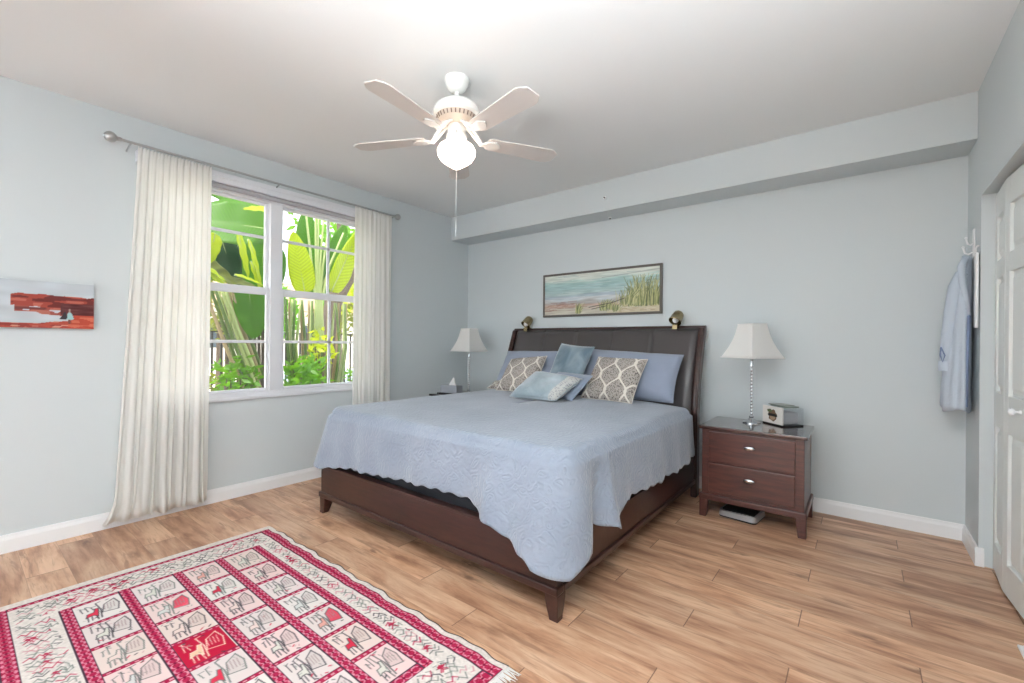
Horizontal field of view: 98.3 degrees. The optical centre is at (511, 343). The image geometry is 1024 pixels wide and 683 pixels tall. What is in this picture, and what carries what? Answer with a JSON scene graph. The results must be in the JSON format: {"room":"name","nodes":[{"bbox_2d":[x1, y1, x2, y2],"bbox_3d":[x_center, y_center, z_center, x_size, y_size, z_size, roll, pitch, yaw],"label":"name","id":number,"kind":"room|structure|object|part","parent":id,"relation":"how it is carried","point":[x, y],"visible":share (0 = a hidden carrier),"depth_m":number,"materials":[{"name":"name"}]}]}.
{"room":"bedroom","nodes":[
{"label":"bedroom","id":0,"kind":"room"},
{"bbox_2d":[0,75,467,535],"bbox_3d":[-2.967,-0.164,2.698,0.160,2.774,7.567,1,0,38],"label":"wall","id":1,"kind":"structure","parent":0,"point":[67,191],"depth_m":2.90,"materials":[{"name":"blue paint"}]},
{"bbox_2d":[0,278,93,328],"bbox_3d":[-2.987,-0.236,2.516,0.030,0.282,0.895,1,0,38],"label":"picture","id":2,"kind":"object","parent":1,"relation":"attached to","point":[23,303],"visible":1,"depth_m":2.69,"materials":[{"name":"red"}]},
{"bbox_2d":[0,467,320,554],"bbox_3d":[-2.879,1.172,2.683,0.016,0.105,7.467,1,0,38],"label":"baseboard","id":3,"kind":"structure","parent":1,"relation":"attached to","point":[16,541],"depth_m":2.93,"materials":[{"name":"white paint"}]},
{"bbox_2d":[103,131,400,219],"bbox_3d":[-1.923,-1.327,3.768,0.141,0.072,2.324,1,0,38],"label":"curtain rod","id":4,"kind":"object","parent":1,"relation":"attached to","point":[110,136],"visible":0.95,"depth_m":3.32,"materials":[{"name":"silver metal"}]},
{"bbox_2d":[103,146,211,526],"bbox_3d":[-2.436,-0.071,3.076,0.069,2.508,0.590,1,0,38],"label":"curtain","id":5,"kind":"object","parent":4,"relation":"hanging from","point":[162,461],"visible":1,"depth_m":3.10,"materials":[{"name":"white fabric"}]},
{"bbox_2d":[352,206,391,404],"bbox_3d":[-1.389,-0.070,4.406,0.052,2.520,0.441,1,0,38],"label":"curtain","id":6,"kind":"object","parent":4,"relation":"hanging from","point":[373,230],"visible":0.72,"depth_m":4.40,"materials":[{"name":"white fabric"}]},
{"bbox_2d":[209,187,354,402],"bbox_3d":[-2.045,-0.387,3.793,0.114,1.682,1.885,1,0,38],"label":"window","id":7,"kind":"structure","parent":1,"relation":"in","point":[274,341],"depth_m":3.76,"materials":[{"name":"white plastic"}]},
{"bbox_3d":[-2.320,-0.038,3.423,0.030,0.865,0.828,1,0,38],"label":"sash","id":8,"kind":"part","parent":7,"relation":"part of","materials":[{"name":"white plastic"}]},
{"bbox_3d":[-2.338,-0.814,3.442,0.030,0.745,0.828,1,0,38],"label":"sash","id":9,"kind":"part","parent":7,"relation":"part of","materials":[{"name":"white plastic"}]},
{"bbox_2d":[135,149,354,221],"bbox_3d":[-1.985,-1.253,3.745,0.069,0.120,1.855,1,0,38],"label":"roller shade","id":10,"kind":"object","parent":7,"relation":"attached to","point":[221,180],"visible":0.59,"depth_m":3.73,"materials":[{"name":"white fabric"}]},
{"bbox_3d":[-2.017,0.442,3.764,0.022,0.024,1.885,1,0,38],"label":"sill","id":11,"kind":"part","parent":7,"relation":"part of","materials":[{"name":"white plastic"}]},
{"bbox_3d":[-1.750,-0.033,4.146,0.030,0.865,0.820,1,0,38],"label":"sash","id":12,"kind":"part","parent":7,"relation":"part of","materials":[{"name":"white plastic"}]},
{"bbox_3d":[-1.768,-0.808,4.166,0.030,0.745,0.820,1,0,38],"label":"sash","id":13,"kind":"part","parent":7,"relation":"part of","materials":[{"name":"white plastic"}]},
{"bbox_2d":[0,0,1019,217],"bbox_3d":[-0.817,-1.606,1.111,5.560,0.150,7.817,1,0,38],"label":"ceiling","id":14,"kind":"structure","parent":0,"point":[623,87],"depth_m":2.46,"materials":[{"name":"white paint"}]},
{"bbox_2d":[354,72,556,179],"bbox_3d":[-0.323,-1.087,2.526,1.230,0.879,1.220,1,0,38],"label":"ceiling fan","id":15,"kind":"object","parent":14,"relation":"hanging from","point":[456,113],"visible":1,"depth_m":2.48,"materials":[{"name":"white metal"}]},
{"bbox_3d":[-0.723,-1.192,2.653,0.455,0.027,0.143,1,0,13],"label":"blade","id":16,"kind":"part","parent":15,"relation":"part of","materials":[{"name":"white wood"}]},
{"bbox_3d":[-0.531,-1.190,2.207,0.143,0.027,0.455,1,0,31],"label":"blade","id":17,"kind":"part","parent":15,"relation":"part of","materials":[{"name":"white wood"}]},
{"bbox_2d":[436,107,475,126],"bbox_3d":[-0.320,-1.281,2.562,0.240,0.050,0.239,1,0,38],"label":"vent","id":18,"kind":"object","parent":15,"relation":"attached to","point":[456,115],"depth_m":2.48,"materials":[{"name":"white metal"}]},
{"bbox_3d":[-0.321,-1.095,2.562,0.220,0.180,0.220,1,0,38],"label":"globe","id":19,"kind":"part","parent":15,"relation":"part of","materials":[{"name":"white glass"}]},
{"bbox_3d":[-0.358,-1.189,2.973,0.143,0.027,0.455,1,0,-5],"label":"blade","id":20,"kind":"part","parent":15,"relation":"part of","materials":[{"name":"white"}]},
{"bbox_3d":[-0.048,-1.186,2.252,0.143,0.027,0.455,1,0,-41],"label":"blade","id":21,"kind":"part","parent":15,"relation":"part of","materials":[{"name":"white wood"}]},
{"bbox_3d":[0.059,-1.185,2.725,0.455,0.027,0.143,1,0,-23],"label":"blade","id":22,"kind":"part","parent":15,"relation":"part of","materials":[{"name":"white wood"}]},
{"bbox_2d":[0,477,1023,682],"bbox_3d":[-0.925,1.302,1.144,5.350,0.120,7.667,1,0,38],"label":"floor","id":23,"kind":"structure","parent":0,"point":[689,597],"depth_m":2.23,"materials":[{"name":"brown wood"}]},
{"bbox_2d":[0,526,520,682],"bbox_3d":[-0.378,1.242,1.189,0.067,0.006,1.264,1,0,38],"label":"rug","id":24,"kind":"object","parent":23,"relation":"on","point":[261,605],"visible":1,"depth_m":1.90,"materials":[{"name":"white fabric"}]},
{"bbox_2d":[429,390,472,395],"bbox_3d":[-0.540,0.913,5.081,0.669,0.664,0.544,1,0,38],"label":"nightstand","id":25,"kind":"object","parent":23,"relation":"on","point":[463,391],"visible":0.02,"depth_m":5.08,"materials":[{"name":"brown wood"}]},
{"bbox_2d":[437,378,462,393],"bbox_3d":[-0.700,0.486,5.130,0.300,0.185,0.160,1,0,30],"label":"tissue box","id":26,"kind":"object","parent":25,"relation":"on","point":[451,388],"visible":0.84,"depth_m":5.09,"materials":[{"name":"grey"}]},
{"bbox_2d":[451,328,487,391],"bbox_3d":[-0.487,0.204,5.041,0.315,0.756,0.315,1,0,38],"label":"table lamp","id":27,"kind":"object","parent":25,"relation":"on","point":[469,340],"visible":0.95,"depth_m":4.97,"materials":[{"name":"white fabric"}]},
{"bbox_3d":[-0.488,0.304,5.041,0.028,0.444,0.028,1,0,38],"label":"stem","id":28,"kind":"part","parent":27,"relation":"part of","materials":[{"name":"silver metal"}]},
{"bbox_3d":[-0.485,-0.040,5.041,0.309,0.262,0.309,1,0,38],"label":"lamp shade","id":29,"kind":"part","parent":27,"relation":"part of","materials":[{"name":"white fabric"}]},
{"bbox_2d":[319,325,706,622],"bbox_3d":[0.130,0.541,3.542,2.080,1.420,2.381,1,0,38],"label":"bed","id":30,"kind":"object","parent":23,"relation":"on","point":[447,521],"visible":0.27,"depth_m":2.82,"materials":[{"name":"brown wood"}]},
{"bbox_3d":[-1.363,1.178,3.254,0.072,0.120,0.072,1,0,38],"label":"leg","id":31,"kind":"part","parent":30,"relation":"part of","materials":[{"name":"brown wood"}]},
{"bbox_3d":[-0.586,1.002,2.634,2.035,0.185,0.045,1,0,38],"label":"footboard","id":32,"kind":"part","parent":30,"relation":"part of","materials":[{"name":"brown wood"}]},
{"bbox_3d":[-0.590,1.108,2.630,2.059,0.037,0.064,1,0,38],"label":"footboard molding","id":33,"kind":"part","parent":30,"relation":"part of","materials":[{"name":"brown wood"}]},
{"bbox_3d":[-0.018,0.550,4.994,0.050,1.400,0.282,1,0,38],"label":"headboard post","id":34,"kind":"part","parent":30,"relation":"part of","materials":[{"name":"brown wood"}]},
{"bbox_2d":[521,316,532,330],"bbox_3d":[0.166,-0.220,4.942,0.116,0.172,0.134,1,0,38],"label":"light","id":35,"kind":"object","parent":30,"relation":"attached to","point":[528,320],"visible":1,"depth_m":4.91,"materials":[{"name":"gold metal"}]},
{"bbox_3d":[0.197,1.192,2.026,0.072,0.120,0.072,1,0,38],"label":"leg","id":36,"kind":"part","parent":30,"relation":"part of","materials":[{"name":"brown wood"}]},
{"bbox_3d":[0.853,-0.144,4.452,2.080,0.037,0.037,1,0,38],"label":"rail","id":37,"kind":"part","parent":30,"relation":"part of","materials":[{"name":"brown wood"}]},
{"bbox_3d":[0.869,1.015,2.869,0.040,0.185,2.125,1,0,38],"label":"rail","id":38,"kind":"part","parent":30,"relation":"part of","materials":[{"name":"brown wood"}]},
{"bbox_3d":[0.873,1.123,2.875,0.064,0.034,2.130,1,0,38],"label":"rail molding","id":39,"kind":"part","parent":30,"relation":"part of","materials":[{"name":"brown wood"}]},
{"bbox_2d":[669,310,683,329],"bbox_3d":[1.454,-0.208,3.927,0.116,0.172,0.134,1,0,38],"label":"light","id":40,"kind":"object","parent":30,"relation":"attached to","point":[676,318],"visible":1,"depth_m":3.90,"materials":[{"name":"gold metal"}]},
{"bbox_3d":[1.577,0.564,3.739,0.050,1.400,0.282,1,0,38],"label":"headboard post","id":41,"kind":"part","parent":30,"relation":"part of","materials":[{"name":"brown wood"}]},
{"bbox_3d":[0.079,0.682,3.478,1.950,0.333,1.970,1,0,38],"label":"mattress","id":42,"kind":"object","parent":30,"relation":"on","visible":0},
{"bbox_2d":[313,389,694,581],"bbox_3d":[-0.043,0.754,3.329,2.339,0.586,1.971,1,0,38],"label":"coverlet","id":43,"kind":"object","parent":42,"relation":"on","point":[540,474],"visible":0.97,"depth_m":2.48,"materials":[{"name":"blue fabric"}]},
{"bbox_2d":[487,380,499,388],"bbox_3d":[-0.150,0.419,4.583,0.208,0.107,0.083,1,0,14],"label":"cushion","id":44,"kind":"object","parent":43,"relation":"on","point":[494,385],"visible":0.54,"depth_m":4.56,"materials":[{"name":"beige fabric"}]},
{"bbox_2d":[496,356,546,391],"bbox_3d":[0.090,0.294,4.353,0.465,0.352,0.279,1,0,38],"label":"cushion","id":45,"kind":"object","parent":43,"relation":"on","point":[518,370],"visible":0.78,"depth_m":4.30,"materials":[{"name":"grey fabric"}]},
{"bbox_2d":[509,371,581,401],"bbox_3d":[0.275,0.356,3.688,0.570,0.231,0.259,1,0,38],"label":"cushion","id":46,"kind":"object","parent":43,"relation":"on","point":[542,386],"visible":1,"depth_m":3.61,"materials":[{"name":"blue fabric"}]},
{"bbox_2d":[550,343,594,374],"bbox_3d":[0.507,0.228,4.061,0.461,0.461,0.236,1,0,38],"label":"cushion","id":47,"kind":"object","parent":43,"relation":"on","point":[573,359],"visible":0.55,"depth_m":4.01,"materials":[{"name":"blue fabric"}]},
{"bbox_2d":[557,372,592,400],"bbox_3d":[0.444,0.359,3.765,0.451,0.217,0.218,1,0,38],"label":"cushion","id":48,"kind":"object","parent":43,"relation":"on","point":[570,395],"visible":0.44,"depth_m":3.65,"materials":[{"name":"blue fabric"}]},
{"bbox_2d":[580,357,647,403],"bbox_3d":[0.863,0.299,3.760,0.486,0.359,0.314,1,0,38],"label":"cushion","id":49,"kind":"object","parent":43,"relation":"on","point":[613,379],"visible":1,"depth_m":3.68,"materials":[{"name":"grey fabric"}]},
{"bbox_2d":[497,351,557,379],"bbox_3d":[0.234,0.278,4.513,0.935,0.408,0.315,1,0,38],"label":"bed pillow","id":50,"kind":"object","parent":42,"relation":"on","point":[551,355],"visible":0.3,"depth_m":4.55,"materials":[{"name":"blue fabric"}]},
{"bbox_2d":[578,349,683,402],"bbox_3d":[0.998,0.269,3.910,0.940,0.436,0.317,1,0,38],"label":"bed pillow","id":51,"kind":"object","parent":42,"relation":"on","point":[657,381],"visible":0.54,"depth_m":3.68,"materials":[{"name":"blue fabric"}]},
{"bbox_2d":[719,504,764,524],"bbox_3d":[1.685,1.238,3.245,0.247,0.052,0.254,1,0,-45],"label":"case","id":52,"kind":"object","parent":23,"relation":"on","point":[742,514],"visible":0.78,"depth_m":3.18,"materials":[{"name":"black plastic"}]},
{"bbox_2d":[699,416,813,539],"bbox_3d":[1.789,0.934,3.247,0.669,0.664,0.544,1,0,38],"label":"nightstand","id":53,"kind":"object","parent":23,"relation":"on","point":[765,467],"visible":1,"depth_m":3.05,"materials":[{"name":"brown wood"}]},
{"bbox_3d":[1.420,1.199,3.264,0.060,0.128,0.060,1,0,38],"label":"leg","id":54,"kind":"part","parent":53,"relation":"part of","materials":[{"name":"brown wood"}]},
{"bbox_3d":[1.631,0.723,3.044,0.077,0.030,0.027,1,0,38],"label":"knob","id":55,"kind":"part","parent":53,"relation":"part of","materials":[{"name":"silver metal"}]},
{"bbox_3d":[1.629,0.947,3.044,0.077,0.030,0.027,1,0,38],"label":"knob","id":56,"kind":"part","parent":53,"relation":"part of","materials":[{"name":"silver metal"}]},
{"bbox_3d":[1.644,0.972,3.063,0.533,0.205,0.022,1,0,38],"label":"drawer","id":57,"kind":"part","parent":53,"relation":"part of","materials":[{"name":"brown wood"}]},
{"bbox_3d":[1.646,0.748,3.063,0.533,0.217,0.022,1,0,38],"label":"drawer","id":58,"kind":"part","parent":53,"relation":"part of","materials":[{"name":"brown wood"}]},
{"bbox_2d":[721,323,785,423],"bbox_3d":[1.822,0.224,3.363,0.310,0.756,0.310,1,0,-17],"label":"table lamp","id":59,"kind":"object","parent":53,"relation":"on","point":[751,341],"visible":1,"depth_m":3.29,"materials":[{"name":"white fabric"}]},
{"bbox_3d":[1.820,0.324,3.363,0.028,0.444,0.028,1,0,38],"label":"stem","id":60,"kind":"part","parent":59,"relation":"part of","materials":[{"name":"silver metal"}]},
{"bbox_3d":[1.823,-0.019,3.363,0.304,0.262,0.304,1,0,-17],"label":"lamp shade","id":61,"kind":"part","parent":59,"relation":"part of","materials":[{"name":"white fabric"}]},
{"bbox_3d":[1.823,0.107,3.363,0.310,0.006,0.310,1,0,-17],"label":"shade trim","id":62,"kind":"part","parent":59,"relation":"part of","materials":[{"name":"white fabric"}]},
{"bbox_3d":[1.794,1.120,3.255,0.665,0.043,0.514,1,0,38],"label":"molding","id":63,"kind":"part","parent":53,"relation":"part of","materials":[{"name":"brown wood"}]},
{"bbox_2d":[763,403,802,426],"bbox_3d":[2.018,0.530,3.303,0.185,0.148,0.195,1,0,-11],"label":"display box","id":64,"kind":"object","parent":53,"relation":"on","point":[772,415],"visible":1,"depth_m":3.25,"materials":[{"name":"white plastic"}]},
{"bbox_3d":[1.937,0.530,3.288,0.012,0.125,0.195,1,0,-10],"label":"panel","id":65,"kind":"part","parent":64,"relation":"part of","materials":[{"name":"white"}]},
{"bbox_3d":[2.029,0.464,3.310,0.119,0.016,0.166,1,0,-10],"label":"lid","id":66,"kind":"part","parent":64,"relation":"part of","materials":[{"name":"grey"}]},
{"bbox_3d":[1.889,1.203,2.895,0.060,0.128,0.060,1,0,38],"label":"leg","id":67,"kind":"part","parent":53,"relation":"part of","materials":[{"name":"brown wood"}]},
{"bbox_3d":[2.168,1.206,3.248,0.060,0.128,0.060,1,0,38],"label":"leg","id":68,"kind":"part","parent":53,"relation":"part of","materials":[{"name":"brown wood"}]},
{"bbox_2d":[1017,645,1023,657],"bbox_3d":[2.101,1.257,1.793,0.055,0.024,0.110,1,0,38],"label":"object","id":69,"kind":"object","parent":23,"relation":"on","point":[1020,647],"visible":1,"depth_m":1.82,"materials":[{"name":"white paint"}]},
{"bbox_2d":[467,156,967,524],"bbox_3d":[1.490,-0.124,4.099,5.410,2.774,0.150,1,0,38],"label":"wall","id":70,"kind":"structure","parent":0,"point":[849,278],"depth_m":3.33,"materials":[{"name":"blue paint"}]},
{"bbox_2d":[543,263,662,317],"bbox_3d":[0.866,-0.513,4.479,1.316,0.464,0.027,1,0,38],"label":"framed picture","id":71,"kind":"object","parent":70,"relation":"attached to","point":[638,289],"visible":1,"depth_m":4.42,"materials":[{"name":"paper"}]},
{"bbox_2d":[451,91,977,244],"bbox_3d":[1.107,-1.373,4.124,4.459,0.283,0.300,1,0,38],"label":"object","id":72,"kind":"structure","parent":70,"relation":"attached to","point":[944,129],"depth_m":3.37,"materials":[{"name":"white paint"}]},
{"bbox_2d":[699,476,963,540],"bbox_3d":[1.178,1.208,4.230,4.444,0.105,0.016,1,0,38],"label":"baseboard","id":73,"kind":"structure","parent":70,"relation":"attached to","point":[930,526],"depth_m":3.08,"materials":[{"name":"white paint"}]},
{"bbox_2d":[965,0,1023,568],"bbox_3d":[0.647,-0.131,-0.148,0.120,2.774,7.567,1,0,38],"label":"wall","id":74,"kind":"structure","parent":0,"point":[997,153],"depth_m":2.52,"materials":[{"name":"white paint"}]},
{"bbox_2d":[961,228,974,256],"bbox_3d":[2.782,-0.610,2.701,0.058,0.170,0.040,1,0,38],"label":"coat hook","id":75,"kind":"object","parent":74,"relation":"attached to","point":[973,230],"visible":0.96,"depth_m":2.69,"materials":[{"name":"white paint"}]},
{"bbox_2d":[938,255,971,412],"bbox_3d":[2.755,-0.057,2.751,0.363,0.952,0.146,1,0,-41],"label":"bathrobe","id":76,"kind":"object","parent":75,"relation":"hanging from","point":[955,353],"visible":1,"depth_m":2.66,"materials":[{"name":"blue fabric"}]},
{"bbox_3d":[2.801,-0.610,2.686,0.008,0.170,0.040,1,0,38],"label":"hook plate","id":77,"kind":"part","parent":75,"relation":"part of","materials":[{"name":"white paint"}]},
{"bbox_2d":[962,525,978,564],"bbox_3d":[2.788,1.223,2.696,0.016,0.105,0.403,1,0,38],"label":"baseboard","id":78,"kind":"structure","parent":74,"relation":"attached to","point":[968,541],"depth_m":2.69,"materials":[{"name":"white paint"}]},
{"bbox_2d":[974,245,979,327],"bbox_3d":[2.702,-0.332,2.571,0.022,0.483,0.044,1,0,38],"label":"wall strip","id":79,"kind":"object","parent":74,"relation":"attached to","point":[976,255],"visible":1,"depth_m":2.56,"materials":[{"name":"white paint"}]},
{"bbox_2d":[974,546,983,566],"bbox_3d":[2.674,1.222,2.534,0.038,0.105,0.016,1,0,38],"label":"baseboard","id":80,"kind":"structure","parent":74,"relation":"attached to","point":[979,555],"depth_m":2.53,"materials":[{"name":"white paint"}]},
{"bbox_2d":[993,164,1023,618],"bbox_3d":[2.399,0.211,2.100,0.080,2.098,1.041,1,0,38],"label":"door","id":81,"kind":"structure","parent":74,"relation":"in","point":[1008,474],"depth_m":2.20,"materials":[{"name":"white paint"}]},
{"bbox_3d":[2.623,0.779,2.371,0.022,0.658,0.216,1,0,42],"label":"panel","id":82,"kind":"part","parent":81,"relation":"part of","materials":[{"name":"white paint"}]},
{"bbox_3d":[2.631,-0.046,2.371,0.022,0.628,0.216,1,0,42],"label":"panel","id":83,"kind":"part","parent":81,"relation":"part of","materials":[{"name":"white paint"}]},
{"bbox_3d":[2.635,-0.576,2.371,0.022,0.248,0.216,1,0,42],"label":"panel","id":84,"kind":"part","parent":81,"relation":"part of","materials":[{"name":"white paint"}]},
{"bbox_3d":[2.354,0.321,2.075,0.043,0.036,0.036,1,0,38],"label":"knob","id":85,"kind":"part","parent":81,"relation":"part of","materials":[{"name":"white paint"}]},
{"bbox_3d":[2.417,0.777,2.108,0.022,0.658,0.215,1,0,35],"label":"panel","id":86,"kind":"part","parent":81,"relation":"part of","materials":[{"name":"white paint"}]},
{"bbox_3d":[2.424,-0.048,2.108,0.022,0.628,0.215,1,0,35],"label":"panel","id":87,"kind":"part","parent":81,"relation":"part of","materials":[{"name":"white paint"}]},
{"bbox_3d":[2.429,-0.578,2.108,0.022,0.248,0.215,1,0,35],"label":"panel","id":88,"kind":"part","parent":81,"relation":"part of","materials":[{"name":"white paint"}]},
{"label":"outside","id":89,"kind":"structure","parent":0,"visible":0},
{"bbox_2d":[209,363,352,390],"bbox_3d":[-19.004,1.329,27.681,55.909,0.200,100.000,1,0,38],"label":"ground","id":90,"kind":"structure","parent":89,"point":[346,365],"depth_m":22.31,"materials":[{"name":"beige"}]},
{"bbox_2d":[210,279,231,385],"bbox_3d":[-7.521,-0.530,11.513,1.980,3.724,2.555,1,0,38],"label":"tree","id":91,"kind":"object","parent":90,"relation":"on","point":[212,323],"visible":0.03,"depth_m":11.36,"materials":[{"name":"green plant"}]},
{"bbox_2d":[260,284,299,338],"bbox_3d":[-7.161,-0.332,13.484,1.885,3.336,1.570,1,0,14],"label":"tree","id":92,"kind":"object","parent":90,"relation":"on","point":[283,287],"visible":0.04,"depth_m":13.34,"materials":[{"name":"green plant"}]},
{"bbox_2d":[209,281,352,367],"bbox_3d":[-14.191,-1.303,29.002,7.800,5.150,34.000,1,0,38],"label":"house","id":93,"kind":"structure","parent":90,"relation":"on","point":[305,301],"depth_m":26.34,"materials":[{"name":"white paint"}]},
{"bbox_2d":[283,368,351,383],"bbox_3d":[-4.963,1.325,19.172,9.100,0.060,10.600,1,0,38],"label":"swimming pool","id":94,"kind":"object","parent":90,"relation":"on","point":[351,368],"visible":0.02,"depth_m":17.55,"materials":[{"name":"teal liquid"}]},
{"bbox_2d":[319,223,354,365],"bbox_3d":[-4.253,-0.859,10.743,2.053,4.441,1.892,1,0,38],"label":"tree","id":95,"kind":"object","parent":90,"relation":"on","point":[334,225],"visible":0.02,"depth_m":10.66,"materials":[{"name":"green plant"}]},
{"bbox_3d":[-3.848,1.345,5.820,3.930,0.040,8.800,1,0,38],"label":"planting bed","id":96,"kind":"object","parent":90,"relation":"on","visible":0},
{"bbox_2d":[209,372,223,390],"bbox_3d":[-3.561,0.855,5.226,0.660,1.030,0.372,1,0,38],"label":"shrub","id":97,"kind":"object","parent":96,"relation":"on","point":[211,377],"visible":0.2,"depth_m":5.25,"materials":[{"name":"green plant"}]},
{"bbox_2d":[209,355,263,390],"bbox_3d":[-2.953,0.747,4.745,0.622,1.256,0.530,1,0,10],"label":"shrub","id":98,"kind":"object","parent":96,"relation":"on","point":[230,377],"visible":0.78,"depth_m":4.72,"materials":[{"name":"green plant"}]},
{"bbox_2d":[210,194,285,389],"bbox_3d":[-3.098,-0.269,4.947,1.054,3.244,1.793,1,0,-28],"label":"banana plant","id":99,"kind":"object","parent":96,"relation":"on","point":[236,259],"visible":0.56,"depth_m":4.85,"materials":[{"name":"green plant"}]},
{"bbox_2d":[210,331,352,390],"bbox_3d":[-3.815,0.591,7.447,0.030,1.550,6.012,1,0,38],"label":"iron fence","id":100,"kind":"object","parent":96,"relation":"on","point":[211,387],"visible":0.06,"depth_m":7.44,"materials":[{"name":"black"}]},
{"bbox_2d":[283,352,335,385],"bbox_3d":[-2.489,0.740,5.318,0.779,1.279,0.627,1,0,38],"label":"shrub","id":101,"kind":"object","parent":96,"relation":"on","point":[306,378],"visible":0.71,"depth_m":5.21,"materials":[{"name":"green plant"}]},
{"bbox_2d":[283,212,354,382],"bbox_3d":[-3.701,-1.093,8.301,2.792,4.552,3.634,1,0,38],"label":"tree","id":102,"kind":"object","parent":96,"relation":"on","point":[348,290],"visible":0.06,"depth_m":7.37,"materials":[{"name":"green plant"}]},
{"bbox_2d":[284,215,354,383],"bbox_3d":[-2.374,-0.300,5.659,0.494,2.842,1.151,1,0,38],"label":"banana plant","id":103,"kind":"object","parent":96,"relation":"on","point":[306,265],"visible":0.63,"depth_m":5.62,"materials":[{"name":"green plant"}]},
{"bbox_2d":[305,327,338,383],"bbox_3d":[-2.389,0.579,5.548,0.485,1.601,0.402,1,0,38],"label":"shrub","id":104,"kind":"object","parent":96,"relation":"on","point":[316,334],"visible":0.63,"depth_m":5.50,"materials":[{"name":"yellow plant"}]},
{"bbox_2d":[344,367,352,381],"bbox_3d":[-2.553,0.872,7.106,0.385,1.013,0.338,1,0,38],"label":"shrub","id":105,"kind":"object","parent":96,"relation":"on","point":[347,368],"visible":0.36,"depth_m":7.04,"materials":[{"name":"green plant"}]}
]}

